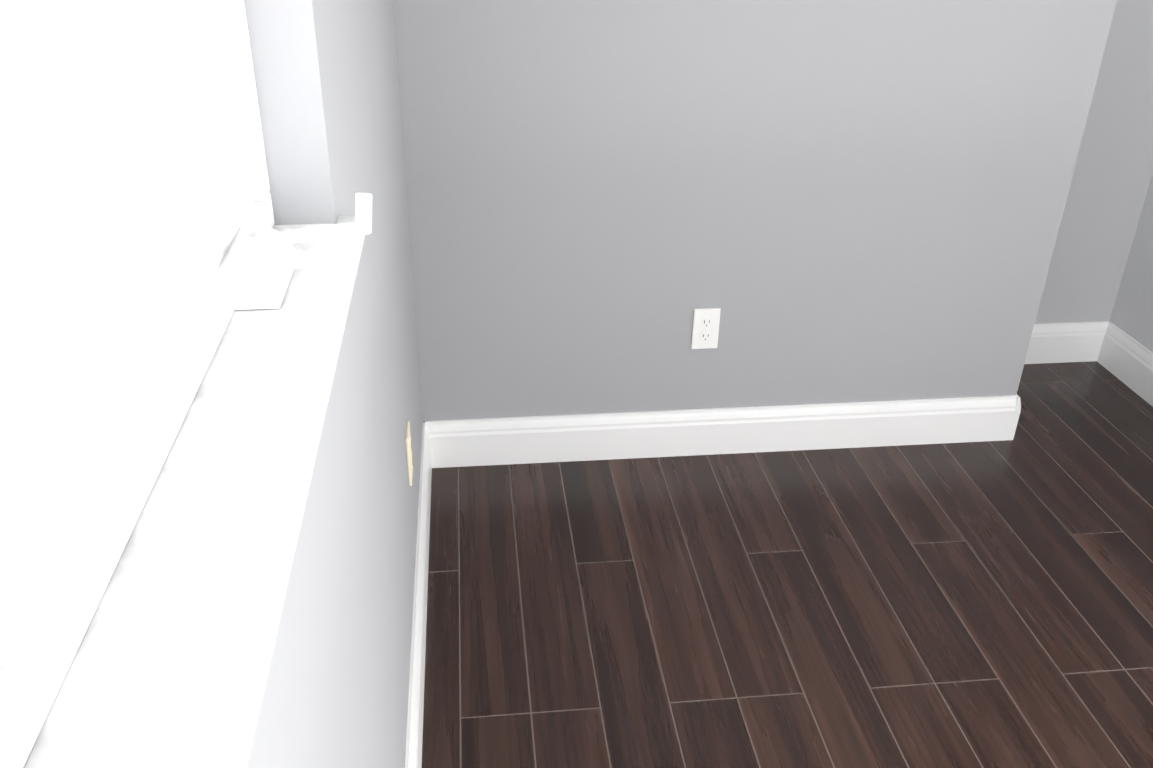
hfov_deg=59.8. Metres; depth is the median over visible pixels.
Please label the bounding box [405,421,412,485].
electrical outlet
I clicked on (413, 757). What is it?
baseboard
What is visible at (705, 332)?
electrical outlet
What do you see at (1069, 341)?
baseboard
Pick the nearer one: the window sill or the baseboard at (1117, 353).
the window sill
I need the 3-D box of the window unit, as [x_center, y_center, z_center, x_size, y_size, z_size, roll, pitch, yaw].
[-0.217,-0.229,0.290,0.160,0.860,1.350,-2,29,-6]
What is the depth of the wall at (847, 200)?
2.49 m
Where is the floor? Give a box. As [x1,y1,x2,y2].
[422,361,1152,767]
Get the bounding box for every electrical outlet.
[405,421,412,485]
[691,308,720,348]
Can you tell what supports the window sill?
attached to the wall at (336, 688)
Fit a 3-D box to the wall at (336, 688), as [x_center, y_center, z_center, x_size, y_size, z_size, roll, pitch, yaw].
[-0.287,-0.073,0.389,0.200,2.770,3.850,-2,29,-6]
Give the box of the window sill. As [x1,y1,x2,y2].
[23,215,364,767]
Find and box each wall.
[244,0,422,767]
[393,0,1152,420]
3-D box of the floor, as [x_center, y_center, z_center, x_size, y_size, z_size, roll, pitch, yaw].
[3.162,0.524,2.342,7.400,0.060,5.950,-2,29,-6]
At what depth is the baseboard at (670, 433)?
2.78 m
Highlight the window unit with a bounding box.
[0,0,371,767]
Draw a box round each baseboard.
[405,421,436,767]
[437,394,1020,467]
[1024,321,1104,363]
[1097,321,1152,406]

